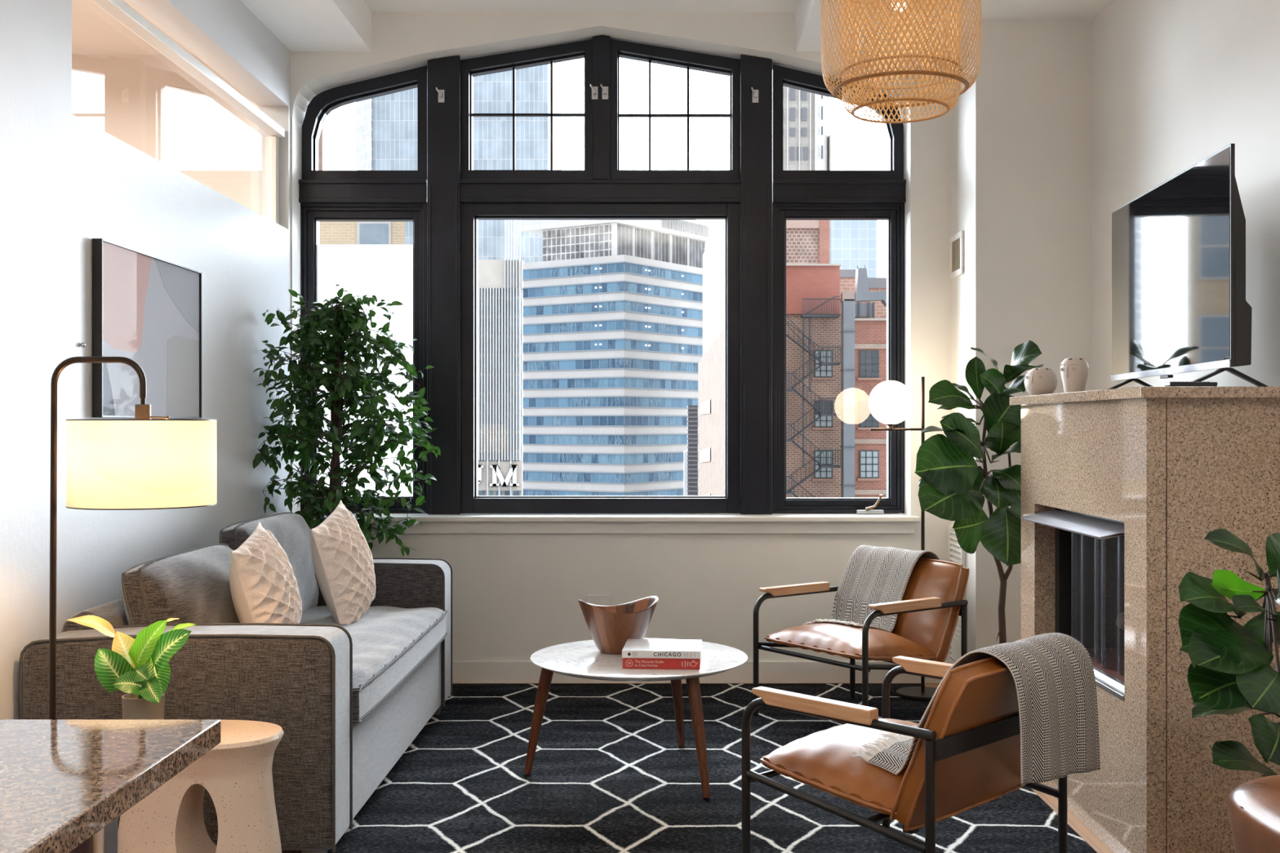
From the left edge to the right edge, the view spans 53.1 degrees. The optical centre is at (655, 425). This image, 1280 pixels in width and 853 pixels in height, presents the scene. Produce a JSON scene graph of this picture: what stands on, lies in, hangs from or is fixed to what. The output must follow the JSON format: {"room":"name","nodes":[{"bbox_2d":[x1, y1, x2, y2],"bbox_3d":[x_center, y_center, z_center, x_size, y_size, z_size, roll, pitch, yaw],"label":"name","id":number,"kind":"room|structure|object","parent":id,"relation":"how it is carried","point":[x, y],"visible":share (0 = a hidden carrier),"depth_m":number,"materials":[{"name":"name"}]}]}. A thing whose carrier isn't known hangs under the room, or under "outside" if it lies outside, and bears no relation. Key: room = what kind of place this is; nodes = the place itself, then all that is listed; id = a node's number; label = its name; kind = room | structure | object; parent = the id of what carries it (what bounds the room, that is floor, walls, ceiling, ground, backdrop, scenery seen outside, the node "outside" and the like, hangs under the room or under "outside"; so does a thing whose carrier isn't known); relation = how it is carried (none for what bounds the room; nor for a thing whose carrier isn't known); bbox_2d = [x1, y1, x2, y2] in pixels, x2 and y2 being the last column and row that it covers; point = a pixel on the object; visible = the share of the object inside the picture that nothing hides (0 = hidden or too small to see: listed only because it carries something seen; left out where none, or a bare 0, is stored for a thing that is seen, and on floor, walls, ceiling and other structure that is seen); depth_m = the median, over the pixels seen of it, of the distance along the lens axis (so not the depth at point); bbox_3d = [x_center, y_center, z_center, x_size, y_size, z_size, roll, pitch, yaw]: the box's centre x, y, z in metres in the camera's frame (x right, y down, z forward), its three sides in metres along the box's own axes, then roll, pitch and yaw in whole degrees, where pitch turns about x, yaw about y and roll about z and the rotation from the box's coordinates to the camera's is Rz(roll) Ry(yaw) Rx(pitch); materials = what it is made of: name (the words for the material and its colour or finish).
{"room":"living room","nodes":[
{"label":"living room","id":0,"kind":"room"},
{"bbox_2d":[121,693,164,719],"bbox_3d":[-1.361,0.766,3.400,0.106,0.098,0.106,0,0,0],"label":"pot","id":1,"kind":"object","parent":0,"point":[135,707],"depth_m":3.36,"materials":[{"name":"grey ceramic"}]},
{"bbox_2d":[0,0,290,719],"bbox_3d":[-1.918,-0.400,0.150,0.150,3.400,12.700,0,0,0],"label":"wall","id":2,"kind":"structure","parent":0,"point":[66,182],"depth_m":4.14,"materials":[{"name":"paint"}]},
{"bbox_2d":[80,342,85,346],"bbox_3d":[-1.835,-0.258,4.100,0.016,0.016,0.016,0,0,0],"label":"wall hook","id":3,"kind":"object","parent":2,"relation":"attached to","point":[82,344],"visible":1,"depth_m":4.09,"materials":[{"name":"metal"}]},
{"bbox_2d":[92,238,201,418],"bbox_3d":[-1.825,-0.319,4.640,0.033,0.585,0.920,0,0,0],"label":"framed print","id":4,"kind":"object","parent":2,"relation":"attached to","point":[147,308],"visible":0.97,"depth_m":4.54,"materials":[{"name":"paper"}]},
{"bbox_2d":[91,0,284,224],"bbox_3d":[-1.899,-1.233,5.232,0.087,0.500,2.384,0,0,0],"label":"window","id":5,"kind":"structure","parent":2,"relation":"in","point":[119,10],"depth_m":5.40,"materials":[{"name":"paint"}]},
{"bbox_2d":[71,0,250,208],"bbox_3d":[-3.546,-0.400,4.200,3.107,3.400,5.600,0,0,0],"label":"window pane","id":6,"kind":"structure","parent":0,"point":[122,86],"depth_m":6.90,"materials":[{"name":"glass"}]},
{"bbox_2d":[250,12,951,661],"bbox_3d":[0.079,-0.500,6.620,4.243,3.600,0.320,0,0,0],"label":"wall","id":7,"kind":"structure","parent":0,"point":[515,597],"depth_m":6.46,"materials":[{"name":"paint"}]},
{"bbox_2d":[298,179,427,203],"bbox_3d":[-1.514,-1.206,6.646,0.670,0.115,0.148,0,0,0],"label":"trim","id":8,"kind":"structure","parent":7,"relation":"attached to","point":[311,191],"depth_m":6.58,"materials":[{"name":"black paint"}]},
{"bbox_2d":[300,202,427,513],"bbox_3d":[-1.514,-0.349,6.665,0.670,1.609,0.110,0,0,0],"label":"window","id":9,"kind":"structure","parent":7,"relation":"in","point":[392,273],"depth_m":6.68,"materials":[{"name":"black paint"}]},
{"bbox_2d":[302,65,427,181],"bbox_3d":[-1.506,-1.566,6.670,0.647,0.593,0.100,0,0,0],"label":"window","id":10,"kind":"structure","parent":7,"relation":"in","point":[321,105],"depth_m":6.62,"materials":[{"name":"black paint"}]},
{"bbox_2d":[427,55,462,514],"bbox_3d":[-1.089,-0.721,6.623,0.168,2.356,0.193,0,0,0],"label":"trim","id":11,"kind":"structure","parent":7,"relation":"attached to","point":[444,74],"depth_m":6.57,"materials":[{"name":"black paint"}]},
{"bbox_2d":[461,39,592,179],"bbox_3d":[-0.666,-1.635,6.670,0.706,0.731,0.100,0,0,0],"label":"window","id":12,"kind":"structure","parent":7,"relation":"in","point":[471,68],"depth_m":6.62,"materials":[{"name":"black paint"}]},
{"bbox_2d":[586,595,609,605],"bbox_3d":[-0.288,0.908,6.455,0.116,0.105,0.009,0,0,0],"label":"wall outlet","id":13,"kind":"object","parent":7,"relation":"attached to","point":[600,600],"visible":0.53,"depth_m":6.45,"materials":[{"name":"white plastic"}]},
{"bbox_2d":[595,600,602,605],"bbox_3d":[-0.288,0.908,6.452,0.036,0.055,0.003,0,0,0],"label":"socket","id":14,"kind":"object","parent":13,"relation":"attached to","point":[599,602],"depth_m":6.45,"materials":[{"name":"white plastic"}]},
{"bbox_2d":[590,35,609,179],"bbox_3d":[-0.287,-1.642,6.641,0.101,0.745,0.158,0,0,0],"label":"trim","id":15,"kind":"structure","parent":7,"relation":"attached to","point":[600,87],"depth_m":6.60,"materials":[{"name":"black paint"}]},
{"bbox_2d":[460,179,740,203],"bbox_3d":[-0.284,-1.206,6.646,1.464,0.115,0.148,0,0,0],"label":"trim","id":16,"kind":"structure","parent":7,"relation":"attached to","point":[472,191],"depth_m":6.58,"materials":[{"name":"black paint"}]},
{"bbox_2d":[461,203,740,513],"bbox_3d":[-0.286,-0.355,6.665,1.466,1.620,0.110,0,0,0],"label":"window","id":17,"kind":"structure","parent":7,"relation":"in","point":[471,502],"depth_m":6.61,"materials":[{"name":"black paint"}]},
{"bbox_2d":[310,522,914,533],"bbox_3d":[-0.257,0.515,6.449,3.115,0.060,0.021,0,0,0],"label":"trim","id":18,"kind":"structure","parent":7,"relation":"attached to","point":[426,527],"depth_m":6.44,"materials":[{"name":"paint"}]},
{"bbox_2d":[310,513,919,522],"bbox_3d":[-0.253,0.471,6.524,3.156,0.028,0.232,0,0,0],"label":"trim","id":19,"kind":"structure","parent":7,"relation":"attached to","point":[420,517],"depth_m":6.41,"materials":[{"name":"paint"}]},
{"bbox_2d":[609,38,739,179],"bbox_3d":[0.099,-1.636,6.670,0.698,0.733,0.100,0,0,0],"label":"window","id":20,"kind":"structure","parent":7,"relation":"in","point":[713,64],"depth_m":6.62,"materials":[{"name":"black paint"}]},
{"bbox_2d":[452,661,951,683],"bbox_3d":[-0.176,1.244,6.450,3.330,0.112,0.017,0,0,0],"label":"baseboard","id":21,"kind":"structure","parent":7,"relation":"attached to","point":[463,672],"depth_m":6.44,"materials":[{"name":"paint"}]},
{"bbox_2d":[739,54,772,514],"bbox_3d":[0.516,-0.723,6.623,0.162,2.360,0.193,0,0,0],"label":"trim","id":22,"kind":"structure","parent":7,"relation":"attached to","point":[755,73],"depth_m":6.57,"materials":[{"name":"black paint"}]},
{"bbox_2d":[772,64,903,180],"bbox_3d":[0.943,-1.568,6.670,0.676,0.598,0.100,0,0,0],"label":"window","id":23,"kind":"structure","parent":7,"relation":"in","point":[782,76],"depth_m":6.62,"materials":[{"name":"black paint"}]},
{"bbox_2d":[772,203,904,514],"bbox_3d":[0.944,-0.349,6.623,0.684,1.609,0.193,0,0,0],"label":"window","id":24,"kind":"structure","parent":7,"relation":"in","point":[894,213],"depth_m":6.64,"materials":[{"name":"black paint"}]},
{"bbox_2d":[772,179,906,203],"bbox_3d":[0.946,-1.206,6.646,0.687,0.115,0.148,0,0,0],"label":"trim","id":25,"kind":"structure","parent":7,"relation":"attached to","point":[784,191],"depth_m":6.58,"materials":[{"name":"black paint"}]},
{"bbox_2d":[240,0,1114,51],"bbox_3d":[-1.400,-2.094,0.400,7.200,0.413,13.200,0,0,0],"label":"ceiling","id":26,"kind":"structure","parent":0,"point":[300,25],"depth_m":6.18,"materials":[{"name":"paint"}]},
{"bbox_2d":[820,0,982,123],"bbox_3d":[0.785,-1.445,4.110,0.516,0.880,0.516,0,0,-34],"label":"pendant","id":27,"kind":"object","parent":26,"relation":"hanging from","point":[899,6],"visible":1,"depth_m":3.98,"materials":[{"name":"beige wicker"}]},
{"bbox_2d":[281,683,1113,852],"bbox_3d":[-1.400,1.400,0.400,7.200,0.200,13.200,0,0,0],"label":"floor","id":28,"kind":"structure","parent":0,"point":[1077,825],"depth_m":4.29,"materials":[{"name":"brown wood"}]},
{"bbox_2d":[69,817,117,852],"bbox_3d":[-1.214,0.850,0.876,1.217,0.899,1.152,0,0,0],"label":"base cabinet","id":29,"kind":"object","parent":28,"relation":"on","point":[105,841],"visible":0.02,"depth_m":1.41,"materials":[{"name":"beige paint"}]},
{"bbox_2d":[0,720,220,852],"bbox_3d":[-1.194,0.385,0.931,1.293,0.030,1.362,0,0,0],"label":"countertop","id":30,"kind":"structure","parent":29,"relation":"on","point":[62,782],"depth_m":1.39,"materials":[{"name":"brown stone"}]},
{"bbox_2d":[48,356,217,719],"bbox_3d":[-1.437,0.559,3.350,0.557,1.480,0.367,0,0,0],"label":"floor lamp","id":31,"kind":"object","parent":28,"relation":"on","point":[140,463],"visible":1,"depth_m":3.21,"materials":[{"name":"brown metal"}]},
{"bbox_2d":[134,404,169,419],"bbox_3d":[-1.317,-0.028,3.350,0.089,0.055,0.040,0,0,0],"label":"socket","id":32,"kind":"object","parent":31,"relation":"attached to","point":[142,411],"depth_m":3.33,"materials":[{"name":"brown metal"}]},
{"bbox_2d":[252,284,440,556],"bbox_3d":[-1.424,0.317,6.029,0.815,1.964,0.817,0,0,0],"label":"potted ficus","id":33,"kind":"object","parent":28,"relation":"on","point":[344,323],"visible":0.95,"depth_m":5.98,"materials":[{"name":"plant"}]},
{"bbox_2d":[327,684,1097,852],"bbox_3d":[0.141,1.294,4.143,2.383,0.011,4.485,0,0,0],"label":"rug","id":34,"kind":"object","parent":28,"relation":"on","point":[610,773],"visible":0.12,"depth_m":4.55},
{"bbox_2d":[117,720,284,852],"bbox_3d":[-1.214,1.051,3.400,0.449,0.472,0.306,0,0,0],"label":"side table","id":35,"kind":"object","parent":34,"relation":"on","point":[236,773],"visible":0.73,"depth_m":3.32,"materials":[{"name":"beige stone"}]},
{"bbox_2d":[66,615,195,719],"bbox_3d":[-1.368,0.657,3.363,0.343,0.316,0.180,0,0,0],"label":"potted dieffenbachia","id":36,"kind":"object","parent":35,"relation":"on","point":[146,686],"visible":0.97,"depth_m":3.34,"materials":[{"name":"green plant"}]},
{"bbox_2d":[18,511,452,852],"bbox_3d":[-1.353,0.826,4.713,0.932,0.923,2.116,0,0,0],"label":"sofa","id":37,"kind":"object","parent":34,"relation":"on","point":[348,701],"visible":0.69,"depth_m":3.83,"materials":[{"name":"fabric"}]},
{"bbox_2d":[121,544,239,625],"bbox_3d":[-1.533,0.645,4.305,0.264,0.442,0.860,0,0,0],"label":"cushion","id":38,"kind":"object","parent":37,"relation":"on","point":[193,586],"depth_m":4.02,"materials":[{"name":"grey fabric"}]},
{"bbox_2d":[229,521,302,623],"bbox_3d":[-1.308,0.568,4.303,0.225,0.463,0.452,0,0,-14],"label":"throw pillow","id":39,"kind":"object","parent":37,"relation":"on","point":[264,588],"visible":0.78,"depth_m":4.17,"materials":[{"name":"beige fabric"}]},
{"bbox_2d":[218,512,319,612],"bbox_3d":[-1.534,0.590,5.137,0.246,0.446,0.846,0,0,0],"label":"cushion","id":40,"kind":"object","parent":37,"relation":"on","point":[291,530],"depth_m":5.13,"materials":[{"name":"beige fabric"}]},
{"bbox_2d":[310,500,375,624],"bbox_3d":[-1.234,0.564,5.080,0.215,0.514,0.522,0,0,0],"label":"throw pillow","id":41,"kind":"object","parent":37,"relation":"on","point":[343,559],"visible":0.98,"depth_m":4.93,"materials":[{"name":"beige fabric"}]},
{"bbox_2d":[299,605,448,721],"bbox_3d":[-1.246,0.832,4.713,0.718,0.159,1.701,0,0,0],"label":"seat cushion","id":42,"kind":"object","parent":37,"relation":"on","point":[389,642],"depth_m":4.66,"materials":[{"name":"grey fabric"}]},
{"bbox_2d":[524,637,747,798],"bbox_3d":[-0.073,1.071,4.754,0.827,0.432,0.806,0,0,0],"label":"coffee table","id":43,"kind":"object","parent":34,"relation":"on","point":[582,659],"visible":0.77,"depth_m":4.62,"materials":[{"name":"white stone"}]},
{"bbox_2d":[577,595,658,654],"bbox_3d":[-0.142,0.752,4.840,0.304,0.205,0.304,0,0,0],"label":"wooden bowl","id":44,"kind":"object","parent":43,"relation":"on","point":[610,627],"visible":0.84,"depth_m":4.75,"materials":[{"name":"brown wood"}]},
{"bbox_2d":[622,657,701,669],"bbox_3d":[0.026,0.836,4.604,0.272,0.038,0.236,0,0,3],"label":"book","id":45,"kind":"object","parent":43,"relation":"on","point":[628,663],"visible":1,"depth_m":4.49,"materials":[{"name":"red paper"}]},
{"bbox_2d":[622,639,702,658],"bbox_3d":[0.026,0.803,4.604,0.276,0.026,0.242,0,0,4],"label":"book","id":46,"kind":"object","parent":45,"relation":"on","point":[633,648],"visible":1,"depth_m":4.52,"materials":[{"name":"paper"}]},
{"bbox_2d":[753,557,968,715],"bbox_3d":[0.916,0.942,5.625,0.700,0.691,0.712,0,0,-36],"label":"leather armchair","id":47,"kind":"object","parent":34,"relation":"on","point":[930,607],"visible":0.84,"depth_m":5.51,"materials":[{"name":"brown leather"}]},
{"bbox_2d":[804,545,939,632],"bbox_3d":[0.954,0.765,5.781,0.532,0.409,0.435,0,0,-36],"label":"throw blanket","id":48,"kind":"object","parent":47,"relation":"on","point":[872,575],"visible":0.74,"depth_m":5.80,"materials":[{"name":"grey fabric"}]},
{"bbox_2d":[868,376,937,701],"bbox_3d":[1.206,0.528,6.100,0.383,1.519,0.250,0,0,0],"label":"globe lamp","id":49,"kind":"object","parent":34,"relation":"on","point":[891,402],"visible":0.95,"depth_m":6.04,"materials":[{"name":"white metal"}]},
{"bbox_2d":[742,656,1067,852],"bbox_3d":[0.729,0.942,3.580,0.712,0.691,0.700,0,0,-45],"label":"leather armchair","id":50,"kind":"object","parent":34,"relation":"on","point":[966,757],"visible":0.86,"depth_m":3.37,"materials":[{"name":"brown leather"}]},
{"bbox_2d":[851,632,1100,785],"bbox_3d":[0.880,0.761,3.494,0.555,0.380,0.460,0,0,-45],"label":"throw blanket","id":51,"kind":"object","parent":50,"relation":"on","point":[1053,674],"visible":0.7,"depth_m":3.38,"materials":[{"name":"grey fabric"}]},
{"bbox_2d":[914,340,1043,644],"bbox_3d":[1.335,0.474,5.243,0.498,1.650,0.606,0,0,24],"label":"fiddle leaf fig","id":52,"kind":"object","parent":28,"relation":"on","point":[952,485],"visible":0.8,"depth_m":5.19,"materials":[{"name":"plant"}]},
{"bbox_2d":[1008,386,1279,852],"bbox_3d":[1.685,0.595,4.255,0.694,1.408,1.339,0,0,0],"label":"fireplace","id":53,"kind":"object","parent":28,"relation":"on","point":[1123,489],"visible":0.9,"depth_m":3.63,"materials":[{"name":"beige stone"}]},
{"bbox_2d":[1024,367,1057,395],"bbox_3d":[1.427,-0.162,4.753,0.126,0.104,0.119,0,0,-42],"label":"vase","id":54,"kind":"object","parent":53,"relation":"on","point":[1039,380],"visible":0.98,"depth_m":4.71,"materials":[{"name":"beige ceramic"}]},
{"bbox_2d":[1020,509,1124,539],"bbox_3d":[1.393,0.325,4.253,0.110,0.039,0.887,0,0,0],"label":"hood","id":55,"kind":"object","parent":53,"relation":"attached to","point":[1100,527],"depth_m":4.21,"materials":[{"name":"metal"}]},
{"bbox_2d":[1059,356,1088,392],"bbox_3d":[1.424,-0.171,4.359,0.097,0.122,0.093,0,0,-40],"label":"vase","id":56,"kind":"object","parent":53,"relation":"on","point":[1073,371],"visible":0.95,"depth_m":4.33,"materials":[{"name":"beige ceramic"}]},
{"bbox_2d":[1071,532,1124,675],"bbox_3d":[1.508,0.578,4.256,0.044,0.460,0.802,0,0,0],"label":"curtain","id":57,"kind":"object","parent":53,"relation":"hanging from","point":[1077,575],"depth_m":4.36,"materials":[{"name":"metal"}]},
{"bbox_2d":[1107,143,1269,389],"bbox_3d":[1.702,-0.460,4.254,0.258,0.699,1.172,0,0,4],"label":"television","id":58,"kind":"object","parent":53,"relation":"on","point":[1180,304],"visible":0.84,"depth_m":4.06,"materials":[{"name":"black"}]},
{"bbox_2d":[1164,381,1217,386],"bbox_3d":[1.530,-0.117,3.660,0.140,0.016,0.036,0,0,-4],"label":"remote control","id":59,"kind":"object","parent":53,"relation":"on","point":[1173,384],"visible":0.98,"depth_m":3.64,"materials":[{"name":"black plastic"}]},
{"bbox_2d":[1178,528,1279,777],"bbox_3d":[1.464,0.771,2.990,0.684,1.056,0.331,0,0,-33],"label":"fiddle leaf fig","id":60,"kind":"object","parent":28,"relation":"on","point":[1230,671],"visible":0.96,"depth_m":2.91,"materials":[{"name":"plant"}]},
{"bbox_2d":[1227,774,1279,852],"bbox_3d":[1.300,0.995,2.420,0.320,0.582,0.391,0,0,0],"label":"plant pot","id":61,"kind":"object","parent":28,"relation":"on","point":[1253,806],"visible":1,"depth_m":2.48,"materials":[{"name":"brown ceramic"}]},
{"bbox_2d":[951,20,1092,653],"bbox_3d":[1.772,-0.350,6.223,0.563,3.300,0.515,0,0,0],"label":"wall column","id":62,"kind":"structure","parent":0,"point":[1021,134],"depth_m":5.96,"materials":[{"name":"paint"}]},
{"bbox_2d":[948,524,965,663],"bbox_3d":[1.480,0.843,6.290,0.020,0.685,0.280,0,0,0],"label":"radiator grille","id":63,"kind":"object","parent":62,"relation":"attached to","point":[957,554],"visible":0.36,"depth_m":6.30,"materials":[{"name":"white metal"}]},
{"bbox_2d":[950,230,964,279],"bbox_3d":[1.484,-0.840,6.310,0.012,0.210,0.240,0,0,0],"label":"wall vent","id":64,"kind":"object","parent":62,"relation":"attached to","point":[957,241],"visible":1,"depth_m":6.29,"materials":[{"name":"white plastic"}]},
{"bbox_2d":[1092,0,1279,390],"bbox_3d":[2.134,-0.400,0.150,0.200,3.400,12.700,0,0,0],"label":"wall","id":65,"kind":"structure","parent":0,"point":[1175,83],"depth_m":4.91,"materials":[{"name":"paint"}]},
{"label":"outside","id":66,"kind":"structure","parent":0,"visible":0},
{"bbox_3d":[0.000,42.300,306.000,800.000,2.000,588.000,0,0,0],"label":"ground","id":67,"kind":"structure","parent":66,"visible":0},
{"bbox_2d":[318,127,322,170],"bbox_3d":[-38.112,4.555,138.000,6.489,73.490,8.000,0,0,0],"label":"building","id":68,"kind":"structure","parent":67,"relation":"on","point":[320,141],"depth_m":134.01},
{"bbox_2d":[319,221,404,244],"bbox_3d":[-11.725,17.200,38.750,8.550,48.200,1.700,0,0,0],"label":"brick building","id":69,"kind":"structure","parent":67,"relation":"on","point":[331,233],"depth_m":38.00,"materials":[{"name":"beige brick"}]},
{"bbox_2d":[356,62,561,262],"bbox_3d":[-46.754,-23.589,309.500,44.928,209.778,41.000,0,0,0],"label":"glass tower","id":70,"kind":"structure","parent":67,"relation":"on","point":[387,124],"depth_m":290.00,"materials":[{"name":"glass"}]},
{"bbox_2d":[478,219,524,495],"bbox_3d":[-32.290,20.429,261.300,12.704,121.741,27.400,0,0,0],"label":"office tower","id":71,"kind":"structure","parent":67,"relation":"on","point":[500,282],"depth_m":248.41,"materials":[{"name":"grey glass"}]},
{"bbox_2d":[520,219,720,495],"bbox_3d":[-3.603,12.782,220.743,38.094,97.036,41.792,0,0,0],"label":"office tower","id":72,"kind":"structure","parent":67,"relation":"on","point":[612,325],"depth_m":206.60,"materials":[{"name":"concrete"}]},
{"bbox_2d":[683,405,697,495],"bbox_3d":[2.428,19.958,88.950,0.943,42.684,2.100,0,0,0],"label":"building","id":73,"kind":"structure","parent":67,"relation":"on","point":[691,456],"depth_m":87.99,"materials":[{"name":"stone"}]},
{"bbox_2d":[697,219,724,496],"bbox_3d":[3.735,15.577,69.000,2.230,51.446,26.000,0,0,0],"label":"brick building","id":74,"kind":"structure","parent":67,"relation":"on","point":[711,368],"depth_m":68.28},
{"bbox_2d":[782,85,831,263],"bbox_3d":[18.531,-3.347,184.750,11.764,89.293,30.500,0,0,0],"label":"stone tower","id":75,"kind":"structure","parent":67,"relation":"on","point":[806,138],"depth_m":169.98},
{"bbox_2d":[786,220,829,263],"bbox_3d":[9.612,11.089,105.750,7.767,60.422,12.500,0,0,0],"label":"block","id":76,"kind":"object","parent":67,"relation":"on","point":[807,242],"visible":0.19,"depth_m":100.00,"materials":[{"name":"brick"}]},
{"bbox_2d":[786,263,886,497],"bbox_3d":[10.413,16.238,77.200,12.493,50.124,14.800,0,0,0],"label":"brick building","id":77,"kind":"structure","parent":67,"relation":"on","point":[803,281],"depth_m":70.31,"materials":[{"name":"brick"}]},
{"bbox_2d":[786,295,840,497],"bbox_3d":[8.370,-0.975,69.450,3.180,12.055,0.900,0,0,0],"label":"fire escape","id":78,"kind":"object","parent":77,"relation":"attached to","point":[809,316],"visible":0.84,"depth_m":69.10,"materials":[{"name":"metal"}]},
{"bbox_2d":[854,302,874,318],"bbox_3d":[11.516,-6.341,71.650,1.217,0.962,1.500,0,0,0],"label":"window","id":79,"kind":"structure","parent":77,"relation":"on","point":[862,310],"depth_m":71.00,"materials":[{"name":"glass"}]},
{"bbox_2d":[831,220,877,277],"bbox_3d":[49.247,9.993,345.000,15.714,142.614,30.000,0,0,0],"label":"glass tower","id":80,"kind":"structure","parent":67,"relation":"on","point":[854,243],"depth_m":329.98,"materials":[{"name":"blue glass"}]},
{"bbox_2d":[840,269,886,318],"bbox_3d":[15.539,15.056,97.400,4.870,52.487,11.200,0,0,0],"label":"building","id":81,"kind":"structure","parent":67,"relation":"on","point":[847,277],"depth_m":94.80,"materials":[{"name":"red brick"}]},
{"bbox_2d":[840,265,886,497],"bbox_3d":[11.353,16.119,70.450,2.816,50.361,4.900,0,0,0],"label":"ventilation duct","id":82,"kind":"object","parent":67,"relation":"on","point":[861,293],"visible":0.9,"depth_m":68.09,"materials":[{"name":"grey metal"}]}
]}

